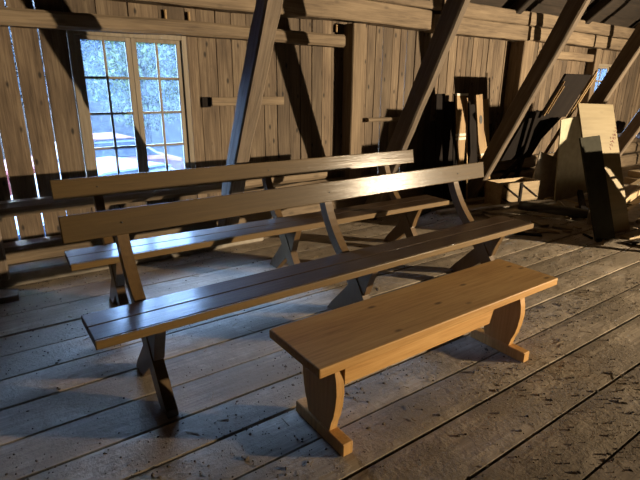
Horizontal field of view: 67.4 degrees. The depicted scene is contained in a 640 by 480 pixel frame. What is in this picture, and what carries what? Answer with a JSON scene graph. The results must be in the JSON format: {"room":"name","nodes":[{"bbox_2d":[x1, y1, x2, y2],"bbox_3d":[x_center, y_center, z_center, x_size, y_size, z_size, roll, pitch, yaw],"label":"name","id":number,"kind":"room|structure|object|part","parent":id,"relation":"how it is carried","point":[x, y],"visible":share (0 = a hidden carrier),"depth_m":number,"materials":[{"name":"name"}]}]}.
{"room":"wooden attic","nodes":[
{"label":"wooden attic","id":0,"kind":"room"},
{"bbox_2d":[0,164,639,479],"bbox_3d":[5.278,0.928,1.881,15.597,0.035,12.410,-12,21,-33],"label":"floor","id":1,"kind":"structure","parent":0,"point":[465,457],"depth_m":2.35,"materials":[{"name":"brown wood"}]},
{"bbox_2d":[0,288,19,303],"bbox_3d":[-2.282,0.410,3.178,0.497,0.048,0.133,-10,20,-29],"label":"block","id":2,"kind":"object","parent":1,"relation":"on","point":[11,295],"visible":1,"depth_m":3.24,"materials":[{"name":"brown wood"}]},
{"bbox_2d":[0,238,263,288],"bbox_3d":[-2.458,0.311,3.370,4.550,0.122,0.206,-12,21,-33],"label":"beam","id":3,"kind":"structure","parent":1,"relation":"on","point":[53,268],"depth_m":3.60,"materials":[{"name":"brown wood"}]},
{"bbox_2d":[0,229,9,280],"bbox_3d":[-1.820,-1.142,2.323,0.099,3.386,1.786,-12,21,-33],"label":"brace","id":4,"kind":"object","parent":3,"relation":"on","point":[4,271],"visible":0.98,"depth_m":3.33,"materials":[{"name":"brown wood"}]},
{"bbox_2d":[218,0,282,226],"bbox_3d":[-0.388,-1.435,3.275,0.155,3.367,1.754,-12,21,-33],"label":"brace","id":5,"kind":"object","parent":3,"relation":"on","point":[266,16],"visible":0.74,"depth_m":3.48,"materials":[{"name":"brown wood"}]},
{"bbox_2d":[50,150,448,305],"bbox_3d":[-0.269,-0.157,3.704,3.050,0.835,0.627,-11,21,-32],"label":"bench","id":6,"kind":"object","parent":1,"relation":"on","point":[288,228],"visible":0.85,"depth_m":3.46,"materials":[{"name":"brown wood"}]},
{"bbox_3d":[-1.310,0.259,3.088,0.049,0.404,0.443,-11,21,-32],"label":"cross leg","id":7,"kind":"part","parent":6,"relation":"part of","materials":[{"name":"brown wood"}]},
{"bbox_3d":[-1.267,0.281,3.019,0.051,0.404,0.410,-11,21,-32],"label":"cross leg","id":8,"kind":"part","parent":6,"relation":"part of","materials":[{"name":"brown wood"}]},
{"bbox_3d":[-0.391,-0.553,3.777,3.050,0.125,0.048,-11,21,-32],"label":"backrest","id":9,"kind":"part","parent":6,"relation":"part of","materials":[{"name":"brown wood"}]},
{"bbox_3d":[-0.274,0.058,3.739,0.049,0.404,0.443,-11,21,-32],"label":"cross leg","id":10,"kind":"part","parent":6,"relation":"part of","materials":[{"name":"brown wood"}]},
{"bbox_3d":[-0.231,0.081,3.670,0.051,0.404,0.410,-11,21,-32],"label":"cross leg","id":11,"kind":"part","parent":6,"relation":"part of","materials":[{"name":"brown wood"}]},
{"bbox_3d":[0.751,-0.140,4.382,0.049,0.404,0.443,-11,21,-32],"label":"cross leg","id":12,"kind":"part","parent":6,"relation":"part of","materials":[{"name":"brown wood"}]},
{"bbox_3d":[0.794,-0.117,4.314,0.051,0.404,0.410,-11,21,-32],"label":"cross leg","id":13,"kind":"part","parent":6,"relation":"part of","materials":[{"name":"brown wood"}]},
{"bbox_2d":[58,162,533,418],"bbox_3d":[0.199,0.090,2.946,3.050,0.835,0.627,-12,22,-34],"label":"bench","id":14,"kind":"object","parent":1,"relation":"on","point":[149,320],"visible":0.95,"depth_m":2.54,"materials":[{"name":"brown wood"}]},
{"bbox_3d":[-0.812,0.518,2.291,0.049,0.404,0.443,-12,22,-34],"label":"cross leg","id":15,"kind":"part","parent":14,"relation":"part of","materials":[{"name":"brown wood"}]},
{"bbox_3d":[-0.767,0.539,2.224,0.051,0.404,0.410,-12,22,-34],"label":"cross leg","id":16,"kind":"part","parent":14,"relation":"part of","materials":[{"name":"brown wood"}]},
{"bbox_3d":[0.069,-0.306,3.015,3.050,0.125,0.048,-12,22,-34],"label":"backrest","id":17,"kind":"part","parent":14,"relation":"part of","materials":[{"name":"brown wood"}]},
{"bbox_3d":[0.195,0.305,2.982,0.049,0.404,0.443,-12,22,-34],"label":"cross leg","id":18,"kind":"part","parent":14,"relation":"part of","materials":[{"name":"brown wood"}]},
{"bbox_3d":[0.241,0.326,2.915,0.051,0.404,0.410,-12,22,-34],"label":"cross leg","id":19,"kind":"part","parent":14,"relation":"part of","materials":[{"name":"brown wood"}]},
{"bbox_3d":[1.192,0.094,3.664,0.049,0.404,0.443,-12,22,-34],"label":"cross leg","id":20,"kind":"part","parent":14,"relation":"part of","materials":[{"name":"brown wood"}]},
{"bbox_3d":[1.237,0.116,3.598,0.051,0.404,0.410,-12,22,-34],"label":"cross leg","id":21,"kind":"part","parent":14,"relation":"part of","materials":[{"name":"brown wood"}]},
{"bbox_2d":[0,202,639,479],"bbox_3d":[1.260,0.269,3.774,6.907,0.010,3.716,-12,21,-33],"label":"crumbs","id":22,"kind":"object","parent":1,"relation":"on","point":[486,349],"visible":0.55,"depth_m":2.42,"materials":[{"name":"brown"}]},
{"bbox_2d":[3,152,639,265],"bbox_3d":[1.850,-0.721,6.512,15.400,0.259,0.233,-12,21,-33],"label":"beam","id":23,"kind":"structure","parent":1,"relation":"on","point":[41,248],"depth_m":4.27,"materials":[{"name":"brown wood"}]},
{"bbox_2d":[244,142,639,191],"bbox_3d":[3.661,-1.304,7.684,10.950,0.222,0.192,-12,21,-33],"label":"log","id":24,"kind":"object","parent":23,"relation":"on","point":[529,162],"visible":0.18,"depth_m":6.88,"materials":[{"name":"brown wood"}]},
{"bbox_2d":[341,23,365,178],"bbox_3d":[0.352,-1.464,5.185,0.171,1.590,0.176,-12,21,-33],"label":"wall post","id":25,"kind":"object","parent":24,"relation":"on","point":[354,48],"visible":0.9,"depth_m":5.09,"materials":[{"name":"brown wood"}]},
{"bbox_2d":[500,40,534,157],"bbox_3d":[2.751,-1.943,6.759,0.248,1.580,0.228,-12,21,-33],"label":"wall post","id":26,"kind":"object","parent":24,"relation":"on","point":[521,52],"visible":0.42,"depth_m":6.54,"materials":[{"name":"brown wood"}]},
{"bbox_2d":[580,49,601,102],"bbox_3d":[4.383,-2.295,7.896,0.146,1.580,0.152,-12,21,-33],"label":"wall post","id":27,"kind":"object","parent":24,"relation":"on","point":[591,67],"visible":0.34,"depth_m":7.71,"materials":[{"name":"brown wood"}]},
{"bbox_2d":[45,214,623,465],"bbox_3d":[1.159,0.252,3.826,5.983,0.002,3.292,-12,21,-33],"label":"floor debris","id":28,"kind":"object","parent":1,"relation":"on","point":[455,214],"visible":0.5,"depth_m":2.77,"materials":[{"name":"brown wood"}]},
{"bbox_2d":[269,259,557,456],"bbox_3d":[0.523,0.495,2.327,1.540,0.445,0.365,-12,21,-33],"label":"bench","id":29,"kind":"object","parent":1,"relation":"on","point":[338,347],"visible":1,"depth_m":2.09,"materials":[{"name":"brown wood"}]},
{"bbox_3d":[0.525,0.303,2.265,1.540,0.040,0.365,-12,21,-33],"label":"seat","id":30,"kind":"part","parent":29,"relation":"part of","materials":[{"name":"orange wood"}]},
{"bbox_2d":[365,0,469,219],"bbox_3d":[1.027,-1.634,4.247,0.100,3.384,1.794,-12,21,-33],"label":"brace","id":31,"kind":"object","parent":1,"relation":"on","point":[453,12],"visible":0.73,"depth_m":4.33,"materials":[{"name":"brown wood"}]},
{"bbox_2d":[420,209,430,215],"bbox_3d":[1.262,-0.343,5.636,0.052,0.035,1.098,14,22,36],"label":"board","id":32,"kind":"object","parent":1,"relation":"on","point":[423,212],"visible":0.27,"depth_m":5.54,"materials":[{"name":"brown wood"}]},
{"bbox_2d":[425,121,434,195],"bbox_3d":[1.337,-0.920,5.831,0.146,1.018,0.112,-11,21,-33],"label":"board","id":33,"kind":"object","parent":1,"relation":"on","point":[430,125],"visible":0.58,"depth_m":5.78,"materials":[{"name":"brown wood"}]},
{"bbox_2d":[434,94,444,198],"bbox_3d":[1.461,-1.097,5.881,0.146,1.326,0.137,-12,21,-33],"label":"board","id":34,"kind":"object","parent":1,"relation":"on","point":[439,98],"visible":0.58,"depth_m":5.83,"materials":[{"name":"black wood"}]},
{"bbox_2d":[443,101,453,201],"bbox_3d":[1.594,-1.081,5.981,0.146,1.237,0.133,-11,21,-33],"label":"board","id":35,"kind":"object","parent":1,"relation":"on","point":[448,118],"visible":0.68,"depth_m":5.93,"materials":[{"name":"brown wood"}]},
{"bbox_2d":[422,196,484,211],"bbox_3d":[1.641,-0.434,5.907,1.504,0.056,0.124,-10,20,-29],"label":"board","id":36,"kind":"object","parent":1,"relation":"on","point":[478,200],"visible":0.35,"depth_m":5.95,"materials":[{"name":"brown wood"}]},
{"bbox_2d":[451,94,458,200],"bbox_3d":[1.723,-1.151,6.056,0.146,1.326,0.138,-12,22,-34],"label":"board","id":37,"kind":"object","parent":1,"relation":"on","point":[454,152],"visible":0.26,"depth_m":5.98,"materials":[{"name":"brown wood"}]},
{"bbox_2d":[455,93,467,195],"bbox_3d":[1.729,-1.090,5.854,0.203,1.333,0.194,-12,21,-33],"label":"plank","id":38,"kind":"object","parent":1,"relation":"on","point":[460,97],"visible":0.84,"depth_m":5.77,"materials":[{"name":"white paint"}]},
{"bbox_2d":[436,203,493,214],"bbox_3d":[1.733,-0.372,5.716,0.829,0.044,0.095,-8,20,-25],"label":"board","id":39,"kind":"object","parent":1,"relation":"on","point":[449,210],"visible":0.49,"depth_m":5.59,"materials":[{"name":"brown wood"}]},
{"bbox_2d":[463,101,469,198],"bbox_3d":[1.850,-1.133,6.147,0.146,1.237,0.126,-12,21,-33],"label":"board","id":40,"kind":"object","parent":1,"relation":"on","point":[464,181],"visible":0.3,"depth_m":6.15,"materials":[{"name":"brown wood"}]},
{"bbox_2d":[466,98,467,198],"bbox_3d":[1.828,-1.100,5.971,0.018,1.281,0.169,-12,21,-33],"label":"lath","id":41,"kind":"object","parent":1,"relation":"on","point":[466,98],"visible":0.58,"depth_m":5.94,"materials":[{"name":"brown wood"}]},
{"bbox_2d":[468,104,476,180],"bbox_3d":[1.974,-1.139,6.235,0.146,1.197,0.124,-11,21,-32],"label":"board","id":42,"kind":"object","parent":1,"relation":"on","point":[472,130],"visible":0.38,"depth_m":6.17,"materials":[{"name":"wood"}]},
{"bbox_2d":[476,144,480,196],"bbox_3d":[2.100,-1.091,6.333,0.146,1.048,0.108,-12,21,-33],"label":"board","id":43,"kind":"object","parent":1,"relation":"on","point":[477,158],"visible":0.16,"depth_m":6.30,"materials":[{"name":"brown wood"}]},
{"bbox_2d":[475,94,484,196],"bbox_3d":[2.019,-1.152,6.072,0.261,1.326,0.101,4,18,10],"label":"plank","id":44,"kind":"object","parent":1,"relation":"on","point":[478,98],"visible":0.66,"depth_m":5.98,"materials":[{"name":"brown wood"}]},
{"bbox_2d":[483,99,489,195],"bbox_3d":[2.167,-1.177,6.256,0.233,1.267,0.102,11,21,30],"label":"wood slab","id":45,"kind":"object","parent":1,"relation":"on","point":[485,101],"visible":0.34,"depth_m":6.17,"materials":[{"name":"brown wood"}]},
{"bbox_2d":[481,211,491,217],"bbox_3d":[1.911,-0.284,5.473,0.072,0.021,0.296,2,17,0],"label":"scrap","id":46,"kind":"object","parent":1,"relation":"on","point":[485,213],"visible":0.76,"depth_m":5.50,"materials":[{"name":"brown wood"}]},
{"bbox_2d":[484,177,539,204],"bbox_3d":[2.416,-0.596,6.030,0.624,0.307,0.280,-8,19,-24],"label":"wooden crate","id":47,"kind":"object","parent":1,"relation":"on","point":[509,190],"visible":0.74,"depth_m":5.92,"materials":[{"name":"brown wood"}]},
{"bbox_2d":[468,199,555,212],"bbox_3d":[2.218,-0.401,5.646,1.304,0.033,0.107,-6,19,-17],"label":"board","id":48,"kind":"object","parent":1,"relation":"on","point":[510,205],"visible":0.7,"depth_m":5.58,"materials":[{"name":"brown wood"}]},
{"bbox_2d":[465,0,590,198],"bbox_3d":[2.429,-1.923,5.182,0.102,3.384,1.795,-12,21,-33],"label":"brace","id":49,"kind":"object","parent":1,"relation":"on","point":[572,12],"visible":0.93,"depth_m":5.33,"materials":[{"name":"brown wood"}]},
{"bbox_2d":[514,232,541,236],"bbox_3d":[2.007,-0.068,4.826,0.406,0.021,0.072,6,19,16],"label":"board","id":50,"kind":"object","parent":1,"relation":"on","point":[518,233],"visible":0.6,"depth_m":4.79,"materials":[{"name":"brown wood"}]},
{"bbox_2d":[530,220,548,226],"bbox_3d":[2.350,-0.179,5.147,0.105,0.029,0.186,-4,18,-15],"label":"scrap","id":51,"kind":"object","parent":1,"relation":"on","point":[539,223],"visible":0.99,"depth_m":5.10,"materials":[{"name":"brown wood"}]},
{"bbox_2d":[532,151,556,199],"bbox_3d":[2.974,-0.821,6.316,0.658,0.699,0.054,-9,20,-28],"label":"sheet","id":52,"kind":"object","parent":1,"relation":"on","point":[545,169],"visible":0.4,"depth_m":6.30,"materials":[{"name":"brown wood"}]},
{"bbox_2d":[529,227,559,233],"bbox_3d":[2.201,-0.119,4.956,0.501,0.035,0.041,10,20,26],"label":"scrap","id":53,"kind":"object","parent":1,"relation":"on","point":[533,228],"visible":0.56,"depth_m":4.89,"materials":[{"name":"brown wood"}]},
{"bbox_2d":[499,70,597,178],"bbox_3d":[2.800,-1.341,6.117,0.748,1.551,0.863,-12,21,-33],"label":"table","id":54,"kind":"object","parent":1,"relation":"on","point":[535,125],"visible":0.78,"depth_m":5.98,"materials":[{"name":"brown wood"}]},
{"bbox_3d":[2.663,-1.149,6.258,0.613,1.213,0.062,-12,47,-33],"label":"table leg","id":55,"kind":"part","parent":54,"relation":"part of","materials":[{"name":"brown wood"}]},
{"bbox_3d":[2.712,-1.159,6.291,0.613,1.213,0.062,-12,47,-33],"label":"table leg","id":56,"kind":"part","parent":54,"relation":"part of","materials":[{"name":"brown wood"}]},
{"bbox_2d":[518,201,588,217],"bbox_3d":[2.781,-0.323,5.415,1.023,0.146,0.105,7,19,21],"label":"board","id":57,"kind":"object","parent":1,"relation":"on","point":[523,205],"visible":0.64,"depth_m":5.43,"materials":[{"name":"brown wood"}]},
{"bbox_2d":[552,224,573,230],"bbox_3d":[2.535,-0.133,5.010,0.191,0.028,0.108,11,21,30],"label":"scrap","id":58,"kind":"object","parent":1,"relation":"on","point":[556,226],"visible":0.98,"depth_m":5.00,"materials":[{"name":"brown wood"}]},
{"bbox_2d":[554,116,586,200],"bbox_3d":[3.351,-1.079,6.297,0.890,1.135,0.043,-11,21,-31],"label":"sheet","id":59,"kind":"object","parent":1,"relation":"on","point":[570,177],"visible":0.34,"depth_m":6.22,"materials":[{"name":"beige wood"}]},
{"bbox_2d":[558,200,589,209],"bbox_3d":[3.151,-0.395,5.866,0.263,0.022,0.693,3,18,8],"label":"board","id":60,"kind":"object","parent":1,"relation":"on","point":[565,203],"visible":0.3,"depth_m":6.03,"materials":[{"name":"brown wood"}]},
{"bbox_2d":[577,189,586,208],"bbox_3d":[3.205,-0.472,5.880,0.063,0.112,0.988,8,19,23],"label":"board","id":61,"kind":"object","parent":60,"relation":"on","point":[581,200],"visible":0.82,"depth_m":5.86,"materials":[{"name":"brown wood"}]},
{"bbox_2d":[553,22,639,156],"bbox_3d":[3.836,-2.213,6.122,0.103,3.384,1.796,-12,21,-33],"label":"brace","id":62,"kind":"object","parent":1,"relation":"on","point":[630,51],"visible":0.42,"depth_m":6.12,"materials":[{"name":"brown wood"}]},
{"bbox_2d":[579,135,614,241],"bbox_3d":[2.686,-0.499,4.649,0.263,0.976,0.388,-11,21,-32],"label":"board","id":63,"kind":"object","parent":1,"relation":"on","point":[590,147],"visible":1,"depth_m":4.64,"materials":[{"name":"brown wood"}]},
{"bbox_2d":[577,103,629,232],"bbox_3d":[2.883,-0.723,4.872,0.599,1.271,0.470,-8,20,-26],"label":"plywood sheet","id":64,"kind":"object","parent":1,"relation":"on","point":[594,119],"visible":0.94,"depth_m":4.91,"materials":[{"name":"beige wood"}]},
{"bbox_2d":[617,133,639,138],"bbox_3d":[5.762,-1.542,8.482,1.450,0.650,0.700,-10,20,-29],"label":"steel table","id":65,"kind":"object","parent":1,"relation":"on","point":[618,134],"visible":0.02,"depth_m":8.13,"materials":[{"name":"grey metal"}]},
{"bbox_2d":[618,109,639,155],"bbox_3d":[5.257,-2.507,7.072,0.106,3.386,1.787,-12,21,-33],"label":"brace","id":66,"kind":"object","parent":1,"relation":"on","point":[632,129],"visible":0.52,"depth_m":7.69,"materials":[{"name":"brown wood"}]},
{"bbox_2d":[620,231,639,239],"bbox_3d":[3.602,-0.117,5.003,1.392,0.025,0.105,-9,20,-26],"label":"board","id":67,"kind":"object","parent":1,"relation":"on","point":[634,235],"visible":1,"depth_m":4.73,"materials":[{"name":"brown wood"}]},
{"bbox_2d":[624,179,639,203],"bbox_3d":[4.011,-0.586,6.283,0.147,0.146,2.199,16,24,40],"label":"board","id":68,"kind":"object","parent":1,"relation":"on","point":[632,191],"visible":0.43,"depth_m":6.34,"materials":[{"name":"brown wood"}]},
{"bbox_2d":[624,177,639,183],"bbox_3d":[5.887,-1.020,7.771,2.335,0.094,0.425,-8,19,-24],"label":"board","id":69,"kind":"object","parent":1,"relation":"on","point":[628,180],"visible":0.61,"depth_m":7.41,"materials":[{"name":"brown wood"}]},
{"bbox_2d":[628,169,639,177],"bbox_3d":[5.831,-1.137,7.820,2.121,0.094,0.325,-8,20,-26],"label":"board","id":70,"kind":"object","parent":69,"relation":"on","point":[631,173],"visible":1,"depth_m":7.43,"materials":[{"name":"brown wood"}]},
{"bbox_2d":[626,240,639,244],"bbox_3d":[3.256,-0.011,4.667,0.767,0.017,0.054,-7,19,-22],"label":"board","id":71,"kind":"object","parent":1,"relation":"on","point":[636,241],"visible":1,"depth_m":4.54,"materials":[{"name":"brown wood"}]},
{"bbox_2d":[628,203,639,224],"bbox_3d":[4.013,-0.416,5.940,0.164,0.034,2.028,16,23,40],"label":"board","id":72,"kind":"object","parent":1,"relation":"on","point":[633,214],"visible":0.59,"depth_m":5.50,"materials":[{"name":"brown wood"}]},
{"bbox_2d":[0,0,639,242],"bbox_3d":[1.793,-1.773,6.286,15.613,2.470,0.052,-12,21,-33],"label":"wall","id":73,"kind":"structure","parent":0,"point":[309,79],"depth_m":4.67,"materials":[{"name":"brown wood"}]},
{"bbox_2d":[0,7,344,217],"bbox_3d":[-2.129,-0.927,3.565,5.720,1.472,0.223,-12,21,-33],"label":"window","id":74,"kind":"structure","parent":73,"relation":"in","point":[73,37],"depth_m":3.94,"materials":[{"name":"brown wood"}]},
{"bbox_3d":[-1.713,-1.041,3.944,0.413,1.170,0.032,-12,21,-33],"label":"sash frame","id":75,"kind":"part","parent":74,"relation":"part of","materials":[{"name":"brown wood"}]},
{"bbox_3d":[-1.373,-1.111,4.171,0.413,1.170,0.032,-12,21,-33],"label":"sash frame","id":76,"kind":"part","parent":74,"relation":"part of","materials":[{"name":"brown wood"}]},
{"bbox_3d":[-2.220,-0.261,3.687,5.480,0.127,0.179,-12,21,-33],"label":"wall rail","id":77,"kind":"part","parent":74,"relation":"part of","materials":[{"name":"brown wood"}]},
{"bbox_2d":[163,9,166,18],"bbox_3d":[-1.275,-1.859,3.954,0.023,0.070,0.023,11,20,29],"label":"wooden peg","id":78,"kind":"object","parent":74,"relation":"on","point":[164,10],"visible":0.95,"depth_m":3.94,"materials":[{"name":"brown wood"}]},
{"bbox_3d":[-2.125,-1.563,3.362,5.720,0.135,0.133,-12,21,-33],"label":"wall rail","id":79,"kind":"part","parent":74,"relation":"part of","materials":[{"name":"brown wood"}]},
{"bbox_2d":[201,97,210,106],"bbox_3d":[-1.029,-1.246,4.340,0.080,0.090,0.016,-12,21,-33],"label":"plate","id":80,"kind":"object","parent":73,"relation":"attached to","point":[206,101],"visible":1,"depth_m":4.33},
{"bbox_2d":[210,97,283,105],"bbox_3d":[-0.677,-1.316,4.550,0.750,0.080,0.054,-12,21,-33],"label":"wall rail","id":81,"kind":"object","parent":73,"relation":"attached to","point":[215,101],"visible":0.65,"depth_m":4.44,"materials":[{"name":"brown wood"}]},
{"bbox_2d":[111,0,431,30],"bbox_3d":[-1.623,-1.927,3.594,6.920,0.232,0.181,-12,21,-33],"label":"wooden beam","id":82,"kind":"structure","parent":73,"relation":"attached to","point":[368,12],"depth_m":4.70,"materials":[{"name":"brown wood"}]},
{"bbox_2d":[371,0,441,11],"bbox_3d":[-1.560,-2.134,3.556,7.050,0.216,0.188,-12,21,-33],"label":"log","id":83,"kind":"object","parent":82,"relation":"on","point":[433,5],"visible":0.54,"depth_m":5.26,"materials":[{"name":"brown wood"}]},
{"bbox_2d":[365,117,399,121],"bbox_3d":[0.831,-1.411,5.606,0.730,0.048,0.065,-12,21,-33],"label":"wall rail","id":84,"kind":"object","parent":73,"relation":"attached to","point":[379,119],"visible":0.68,"depth_m":5.50,"materials":[{"name":"brown wood"}]},
{"bbox_2d":[424,14,528,40],"bbox_3d":[2.007,-2.647,6.021,1.830,0.193,0.167,-12,21,-33],"label":"log","id":85,"kind":"object","parent":73,"relation":"attached to","point":[469,27],"visible":0.77,"depth_m":6.00,"materials":[{"name":"brown wood"}]},
{"bbox_2d":[433,0,529,24],"bbox_3d":[2.044,-2.822,5.985,1.650,0.176,0.183,-12,21,-33],"label":"log","id":86,"kind":"object","parent":85,"relation":"on","point":[473,11],"visible":0.56,"depth_m":5.97,"materials":[{"name":"brown wood"}]},
{"bbox_2d":[527,26,594,47],"bbox_3d":[3.498,-2.961,7.016,1.690,0.194,0.167,-12,21,-33],"label":"log","id":87,"kind":"object","parent":73,"relation":"attached to","point":[577,39],"visible":0.61,"depth_m":7.06,"materials":[{"name":"brown wood"}]},
{"bbox_2d":[557,51,593,61],"bbox_3d":[3.850,-2.807,7.349,1.500,0.120,0.110,-12,21,-33],"label":"wall rail","id":88,"kind":"object","parent":73,"relation":"attached to","point":[572,56],"visible":0.69,"depth_m":7.35,"materials":[{"name":"brown wood"}]},
{"bbox_2d":[594,64,611,91],"bbox_3d":[4.713,-2.595,8.150,0.580,0.742,0.057,-12,21,-33],"label":"window","id":89,"kind":"structure","parent":73,"relation":"in","point":[603,69],"depth_m":8.12,"materials":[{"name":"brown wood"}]},
{"bbox_3d":[4.803,-2.805,8.152,0.220,0.201,0.002,-12,21,-33],"label":"pane","id":90,"kind":"part","parent":89,"relation":"part of","materials":[{"name":"clear glass"}]},
{"bbox_3d":[4.713,-2.595,8.150,0.580,0.742,0.057,-12,21,-33],"label":"frame","id":91,"kind":"part","parent":89,"relation":"part of","materials":[{"name":"brown wood"}]},
{"bbox_2d":[586,35,627,51],"bbox_3d":[6.200,-3.509,8.821,4.800,0.191,0.182,-12,21,-33],"label":"log","id":92,"kind":"object","parent":73,"relation":"attached to","point":[600,42],"visible":0.59,"depth_m":7.67,"materials":[{"name":"brown wood"}]},
{"bbox_2d":[526,12,634,38],"bbox_3d":[5.470,-3.527,8.265,6.600,0.186,0.183,-12,21,-33],"label":"log","id":93,"kind":"object","parent":92,"relation":"on","point":[540,20],"visible":0.54,"depth_m":7.22,"materials":[{"name":"brown wood"}]},
{"bbox_2d":[470,0,639,27],"bbox_3d":[3.502,-4.565,2.850,15.600,5.470,6.375,-12,21,-33],"label":"ceiling","id":94,"kind":"structure","parent":0,"point":[624,13],"depth_m":7.33,"materials":[{"name":"brown wood"}]},
{"bbox_2d":[509,0,534,13],"bbox_3d":[4.256,-4.508,3.235,0.128,5.261,6.458,-12,21,-33],"label":"rafter","id":95,"kind":"object","parent":94,"relation":"attached to","point":[520,6],"visible":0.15,"depth_m":6.15,"materials":[{"name":"brown wood"}]},
{"bbox_2d":[580,0,616,23],"bbox_3d":[5.667,-4.799,4.175,0.133,5.260,6.457,-12,21,-33],"label":"rafter","id":96,"kind":"object","parent":94,"relation":"attached to","point":[601,6],"visible":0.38,"depth_m":6.99,"materials":[{"name":"brown wood"}]},
{"label":"outside","id":97,"kind":"structure","parent":0,"visible":0},
{"bbox_2d":[0,100,183,162],"bbox_3d":[-27.146,-9.483,37.778,120.000,0.200,85.200,-12,21,-33],"label":"ground","id":98,"kind":"structure","parent":97,"point":[100,123],"depth_m":30.62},
{"bbox_2d":[4,0,91,107],"bbox_3d":[-11.747,-7.451,19.712,4.426,7.186,4.409,-12,21,-33],"label":"leafy tree","id":99,"kind":"object","parent":98,"relation":"on","point":[81,40],"visible":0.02,"depth_m":19.86,"materials":[{"name":"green plant"}]},
{"bbox_2d":[11,156,174,239],"bbox_3d":[-3.429,-0.347,7.111,1.800,1.470,4.270,12,21,31],"label":"parked car","id":100,"kind":"object","parent":98,"relation":"on","point":[106,165],"visible":0.07,"depth_m":7.05,"materials":[{"name":"blue paint"}]},
{"bbox_3d":[-3.212,-0.897,7.278,1.440,0.420,2.450,12,21,31],"label":"cabin glass","id":101,"kind":"part","parent":100,"relation":"part of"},
{"bbox_2d":[4,132,184,195],"bbox_3d":[-5.449,-1.644,11.110,4.270,1.470,1.800,-14,23,-39],"label":"parked car","id":102,"kind":"object","parent":98,"relation":"on","point":[100,139],"visible":0.12,"depth_m":10.95,"materials":[{"name":"red paint"}]},
{"bbox_3d":[-5.151,-2.172,11.209,2.450,0.420,1.440,-14,23,-39],"label":"cabin glass","id":103,"kind":"part","parent":102,"relation":"part of","materials":[{"name":"clear glass"}]},
{"bbox_2d":[81,40,174,121],"bbox_3d":[-14.006,-14.142,33.916,9.012,11.229,9.105,-5,19,-16],"label":"leafy tree","id":104,"kind":"object","parent":98,"relation":"on","point":[128,97],"visible":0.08,"depth_m":34.34,"materials":[{"name":"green plant"}]},
{"bbox_3d":[-13.933,-15.066,33.525,9.055,9.230,9.133,-12,21,-33],"label":"crown","id":105,"kind":"part","parent":104,"relation":"part of","materials":[{"name":"green plant"}]},
{"bbox_2d":[82,40,179,148],"bbox_3d":[-6.515,-5.776,17.700,3.983,5.304,3.965,-14,23,-38],"label":"leafy tree","id":106,"kind":"object","parent":98,"relation":"on","point":[147,100],"visible":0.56,"depth_m":17.17,"materials":[{"name":"green plant"}]},
{"bbox_2d":[162,45,177,85],"bbox_3d":[-5.203,-9.020,24.024,5.648,7.644,5.630,-12,21,-33],"label":"leafy tree","id":107,"kind":"object","parent":98,"relation":"on","point":[175,66],"visible":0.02,"depth_m":23.46,"materials":[{"name":"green plant"}]}
]}

